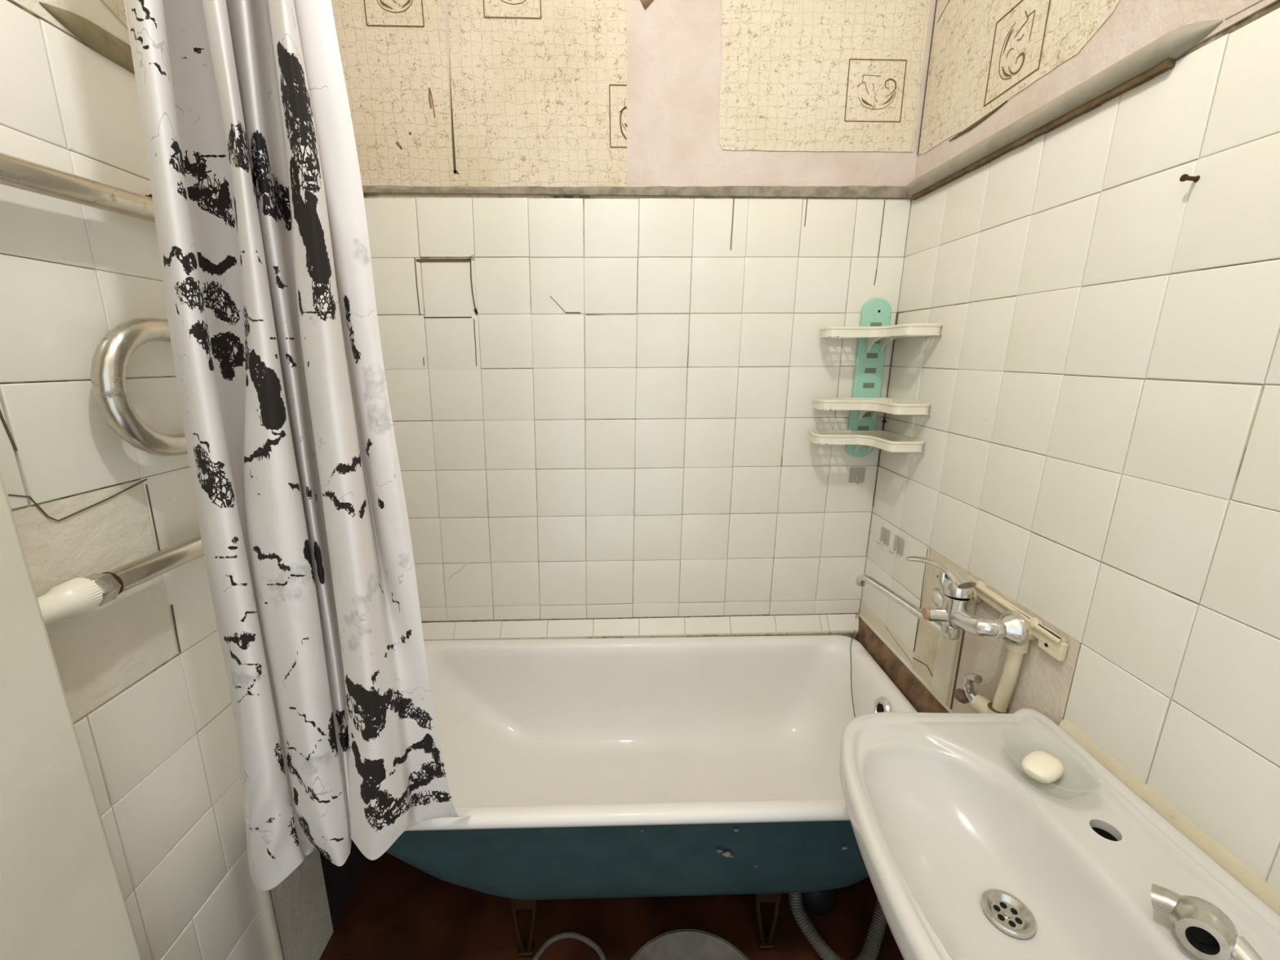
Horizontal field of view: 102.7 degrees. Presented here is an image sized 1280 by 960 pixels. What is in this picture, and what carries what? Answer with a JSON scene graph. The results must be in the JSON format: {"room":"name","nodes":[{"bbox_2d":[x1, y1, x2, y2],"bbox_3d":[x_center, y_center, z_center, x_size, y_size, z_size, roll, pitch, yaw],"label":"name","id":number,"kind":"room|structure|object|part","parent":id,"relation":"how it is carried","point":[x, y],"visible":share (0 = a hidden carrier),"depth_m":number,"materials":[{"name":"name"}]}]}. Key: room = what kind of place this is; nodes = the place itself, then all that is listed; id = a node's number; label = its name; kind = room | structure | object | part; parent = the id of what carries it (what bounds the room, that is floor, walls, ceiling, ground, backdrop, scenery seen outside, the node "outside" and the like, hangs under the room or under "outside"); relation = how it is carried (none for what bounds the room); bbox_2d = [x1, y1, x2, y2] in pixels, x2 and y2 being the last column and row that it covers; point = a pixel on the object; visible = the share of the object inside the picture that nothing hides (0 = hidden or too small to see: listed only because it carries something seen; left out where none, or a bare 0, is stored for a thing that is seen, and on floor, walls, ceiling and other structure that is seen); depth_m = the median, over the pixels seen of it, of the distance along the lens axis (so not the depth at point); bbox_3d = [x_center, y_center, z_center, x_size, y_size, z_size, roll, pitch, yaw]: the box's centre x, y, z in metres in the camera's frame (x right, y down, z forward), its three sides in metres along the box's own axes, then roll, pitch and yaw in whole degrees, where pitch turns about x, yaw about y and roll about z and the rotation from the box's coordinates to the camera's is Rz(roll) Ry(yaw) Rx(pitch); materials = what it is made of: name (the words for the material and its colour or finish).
{"room":"bathroom","nodes":[
{"label":"bathroom","id":0,"kind":"room"},
{"bbox_2d":[0,0,369,959],"bbox_3d":[-0.782,-0.119,0.515,0.085,2.770,1.950,0,13,-2],"label":"wall","id":1,"kind":"structure","parent":0,"point":[142,672],"depth_m":0.75,"materials":[{"name":"tile"}]},
{"bbox_2d":[0,471,142,959],"bbox_3d":[-0.706,-0.007,0.042,0.092,2.770,0.973,0,13,-2],"label":"door","id":2,"kind":"structure","parent":1,"relation":"attached to","point":[62,897],"depth_m":0.57,"materials":[{"name":"white wood"}]},
{"bbox_2d":[39,1,134,74],"bbox_3d":[-0.765,-0.687,1.005,0.013,0.036,0.731,0,13,-2],"label":"trim","id":3,"kind":"structure","parent":1,"relation":"attached to","point":[91,34],"depth_m":0.71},
{"bbox_2d":[0,151,204,626],"bbox_3d":[-0.734,-0.161,0.853,0.061,0.557,0.689,0,13,-2],"label":"heated towel rail","id":4,"kind":"object","parent":1,"relation":"attached to","point":[72,598],"visible":0.43,"depth_m":0.69,"materials":[{"name":"metal"}]},
{"bbox_3d":[-0.763,0.919,1.149,0.006,0.460,0.152,0,13,-2],"label":"plaster panel","id":5,"kind":"part","parent":1,"relation":"part of","materials":[{"name":"beige paint"}]},
{"bbox_2d":[319,852,903,959],"bbox_3d":[0.022,1.252,0.871,1.700,0.060,2.070,0,13,-2],"label":"floor","id":6,"kind":"structure","parent":0,"point":[396,910],"depth_m":1.30,"materials":[{"name":"red paint"}]},
{"bbox_2d":[532,931,606,959],"bbox_3d":[-0.175,1.137,1.201,0.217,0.012,0.140,0,13,-2],"label":"hose","id":7,"kind":"object","parent":6,"relation":"on","point":[573,935],"visible":1,"depth_m":1.24,"materials":[{"name":"grey plastic"}]},
{"bbox_2d":[385,635,917,957],"bbox_3d":[-0.026,0.833,1.380,1.467,0.523,0.669,0,13,-2],"label":"bathtub","id":8,"kind":"object","parent":6,"relation":"on","point":[619,767],"visible":0.8,"depth_m":1.48,"materials":[{"name":"white ceramic"}]},
{"bbox_3d":[-0.274,1.049,1.225,0.064,0.172,0.051,0,13,-2],"label":"leg","id":9,"kind":"part","parent":8,"relation":"part of","materials":[{"name":"metal"}]},
{"bbox_2d":[404,635,917,831],"bbox_3d":[-0.026,0.730,1.355,1.467,0.312,0.669,0,13,-2],"label":"basin","id":10,"kind":"object","parent":8,"relation":"in","point":[739,733],"depth_m":1.56,"materials":[{"name":"white ceramic"}]},
{"bbox_3d":[0.306,1.046,1.241,0.064,0.172,0.051,0,13,-2],"label":"leg","id":11,"kind":"part","parent":8,"relation":"part of","materials":[{"name":"metal"}]},
{"bbox_2d":[849,614,856,717],"bbox_3d":[0.657,0.561,1.584,0.022,0.192,0.276,5,14,19],"label":"cord","id":12,"kind":"object","parent":8,"relation":"hanging from","point":[855,615],"visible":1,"depth_m":1.54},
{"bbox_2d":[630,928,749,959],"bbox_3d":[0.111,1.136,1.051,0.344,0.081,0.344,0,13,-2],"label":"basin","id":13,"kind":"object","parent":6,"relation":"on","point":[682,944],"visible":1,"depth_m":1.19,"materials":[{"name":"grey plastic"}]},
{"bbox_2d":[801,888,838,915],"bbox_3d":[0.458,1.062,1.357,0.128,0.086,0.128,0,13,-2],"label":"trap","id":14,"kind":"object","parent":6,"relation":"on","point":[822,902],"visible":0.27,"depth_m":1.30,"materials":[{"name":"black plastic"}]},
{"bbox_2d":[787,893,887,959],"bbox_3d":[0.524,1.047,1.245,0.303,0.163,0.180,-3,14,-13],"label":"hose","id":15,"kind":"object","parent":6,"relation":"on","point":[869,952],"visible":0.62,"depth_m":1.22,"materials":[{"name":"grey plastic"}]},
{"bbox_2d":[330,0,936,622],"bbox_3d":[-0.004,-0.353,1.518,1.679,2.770,0.074,0,13,-2],"label":"wall","id":16,"kind":"structure","parent":0,"point":[601,406],"depth_m":1.44,"materials":[{"name":"tile"}]},
{"bbox_2d":[362,186,910,198],"bbox_3d":[-0.018,-0.783,1.378,1.524,0.031,0.010,0,13,-2],"label":"trim","id":17,"kind":"structure","parent":16,"relation":"attached to","point":[836,192],"depth_m":1.38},
{"bbox_2d":[421,613,858,640],"bbox_3d":[-0.030,0.490,1.663,1.502,0.082,0.035,0,13,-2],"label":"trim","id":18,"kind":"structure","parent":16,"relation":"attached to","point":[845,624],"depth_m":1.66,"materials":[{"name":"tile"}]},
{"bbox_2d":[856,474,860,484],"bbox_3d":[0.670,-0.012,1.570,0.049,0.051,0.026,0,13,-2],"label":"hook","id":19,"kind":"object","parent":16,"relation":"attached to","point":[857,482],"visible":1,"depth_m":1.58,"materials":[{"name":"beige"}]},
{"bbox_2d":[858,0,1279,893],"bbox_3d":[0.823,-0.127,0.559,0.139,2.770,1.952,0,13,-2],"label":"wall","id":20,"kind":"structure","parent":0,"point":[1100,382],"depth_m":0.84,"materials":[{"name":"tile"}]},
{"bbox_2d":[808,297,942,457],"bbox_3d":[0.623,-0.268,1.400,0.247,0.459,0.233,0,13,-2],"label":"corner shelf","id":21,"kind":"object","parent":20,"relation":"attached to","point":[873,333],"visible":1,"depth_m":1.45,"materials":[{"name":"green plastic"}]},
{"bbox_3d":[0.620,-0.110,1.431,0.241,0.028,0.222,0,13,-2],"label":"shelf","id":22,"kind":"part","parent":21,"relation":"part of","materials":[{"name":"white plastic"}]},
{"bbox_3d":[0.623,-0.205,1.409,0.241,0.028,0.222,0,13,-2],"label":"shelf","id":23,"kind":"part","parent":21,"relation":"part of","materials":[{"name":"white plastic"}]},
{"bbox_3d":[0.626,-0.396,1.364,0.241,0.028,0.222,0,13,-2],"label":"shelf","id":24,"kind":"part","parent":21,"relation":"part of","materials":[{"name":"white plastic"}]},
{"bbox_2d":[875,535,884,544],"bbox_3d":[0.721,0.169,1.532,0.027,0.051,0.049,0,13,-2],"label":"hook","id":25,"kind":"object","parent":20,"relation":"attached to","point":[883,540],"visible":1,"depth_m":1.53,"materials":[{"name":"beige"}]},
{"bbox_3d":[0.733,0.456,1.535,0.005,0.058,0.306,0,13,-2],"label":"cream skirting","id":26,"kind":"part","parent":20,"relation":"part of","materials":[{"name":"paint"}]},
{"bbox_2d":[888,544,898,554],"bbox_3d":[0.724,0.186,1.457,0.027,0.051,0.049,0,13,-2],"label":"hook","id":27,"kind":"object","parent":20,"relation":"attached to","point":[895,552],"visible":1,"depth_m":1.46,"materials":[{"name":"beige"}]},
{"bbox_2d":[854,616,949,712],"bbox_3d":[0.726,0.555,1.427,0.024,0.094,0.560,0,13,-2],"label":"trim","id":28,"kind":"structure","parent":20,"relation":"attached to","point":[922,700],"depth_m":1.43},
{"bbox_2d":[855,555,1028,646],"bbox_3d":[0.649,0.240,1.151,0.152,0.160,0.396,0,13,-2],"label":"mixer","id":29,"kind":"object","parent":20,"relation":"attached to","point":[953,597],"visible":1,"depth_m":1.05,"materials":[{"name":"silver metal"}]},
{"bbox_3d":[0.615,0.288,1.207,0.026,0.029,0.308,-3,14,-13],"label":"spout","id":30,"kind":"part","parent":29,"relation":"part of","materials":[{"name":"silver metal"}]},
{"bbox_2d":[921,606,949,622],"bbox_3d":[0.627,0.282,1.074,0.057,0.033,0.040,0,13,-2],"label":"outlet","id":31,"kind":"object","parent":29,"relation":"attached to","point":[933,614],"depth_m":1.06,"materials":[{"name":"silver metal"}]},
{"bbox_3d":[0.640,0.204,1.090,0.060,0.062,0.140,-5,14,-21],"label":"lever","id":32,"kind":"part","parent":29,"relation":"part of","materials":[{"name":"silver metal"}]},
{"bbox_2d":[970,649,1023,713],"bbox_3d":[0.733,0.509,1.074,0.041,0.376,0.078,-5,14,-19],"label":"pipe","id":33,"kind":"object","parent":20,"relation":"attached to","point":[1008,680],"visible":0.58,"depth_m":1.03,"materials":[{"name":"beige plastic"}]},
{"bbox_2d":[953,673,982,703],"bbox_3d":[0.711,0.448,1.108,0.033,0.086,0.052,-6,14,-23],"label":"shutoff valve","id":34,"kind":"object","parent":33,"relation":"attached to","point":[966,695],"visible":0.98,"depth_m":1.10,"materials":[{"name":"silver metal"}]},
{"bbox_3d":[0.707,0.475,1.124,0.031,0.025,0.031,-7,15,-26],"label":"knob","id":35,"kind":"part","parent":34,"relation":"part of","materials":[{"name":"plastic"}]},
{"bbox_2d":[986,706,997,713],"bbox_3d":[0.735,0.491,1.056,0.035,0.048,0.035,0,13,-2],"label":"socket","id":36,"kind":"object","parent":33,"relation":"attached to","point":[989,709],"depth_m":1.05,"materials":[{"name":"beige plastic"}]},
{"bbox_2d":[967,575,1068,661],"bbox_3d":[0.741,0.281,1.040,0.040,0.083,0.265,0,13,-2],"label":"fitting","id":37,"kind":"object","parent":20,"relation":"attached to","point":[1050,642],"visible":0.64,"depth_m":0.98,"materials":[{"name":"beige plastic"}]},
{"bbox_2d":[839,708,1279,959],"bbox_3d":[0.537,0.731,0.749,0.456,0.491,0.588,0,13,-2],"label":"washbasin","id":38,"kind":"object","parent":20,"relation":"attached to","point":[966,855],"visible":0.96,"depth_m":0.74,"materials":[{"name":"ceramic"}]},
{"bbox_2d":[1151,883,1262,959],"bbox_3d":[0.641,0.507,0.573,0.058,0.055,0.103,-11,17,-38],"label":"tap","id":39,"kind":"object","parent":38,"relation":"on","point":[1202,927],"visible":1,"depth_m":0.57,"materials":[{"name":"silver metal"}]},
{"bbox_3d":[0.647,0.457,0.817,0.116,0.037,0.137,0,13,-2],"label":"soap dish","id":40,"kind":"object","parent":38,"relation":"on","visible":0},
{"bbox_2d":[1021,751,1063,782],"bbox_3d":[0.644,0.459,0.820,0.068,0.020,0.046,-7,15,-28],"label":"soap bar","id":41,"kind":"object","parent":40,"relation":"in","point":[1042,766],"visible":1,"depth_m":0.81,"materials":[{"name":"white wax"}]},
{"bbox_2d":[905,19,1223,199],"bbox_3d":[0.750,-0.700,1.040,0.026,0.062,0.736,0,13,-2],"label":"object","id":42,"kind":"structure","parent":20,"relation":"attached to","point":[1160,55],"depth_m":0.88,"materials":[{"name":"white plastic"}]},
{"bbox_2d":[1058,718,1279,915],"bbox_3d":[0.765,0.524,0.631,0.020,0.060,0.600,0,13,-2],"label":"trim","id":43,"kind":"structure","parent":20,"relation":"attached to","point":[1228,862],"depth_m":0.72,"materials":[{"name":"beige plastic"}]},
{"bbox_2d":[1179,173,1199,182],"bbox_3d":[0.765,-0.419,0.712,0.023,0.009,0.010,0,13,-2],"label":"nail","id":44,"kind":"object","parent":20,"relation":"attached to","point":[1184,177],"visible":1,"depth_m":0.71,"materials":[{"name":"metal"}]},
{"bbox_3d":[0.018,-1.442,0.425,1.554,0.025,0.025,0,13,-2],"label":"curtain rod","id":45,"kind":"object","parent":20,"relation":"attached to","visible":0},
{"bbox_2d":[123,0,471,890],"bbox_3d":[-0.507,-0.366,0.679,0.374,2.200,0.144,0,13,-2],"label":"shower curtain","id":46,"kind":"object","parent":45,"relation":"hanging from","point":[255,175],"visible":1,"depth_m":0.73,"materials":[{"name":"fabric"}]}
]}

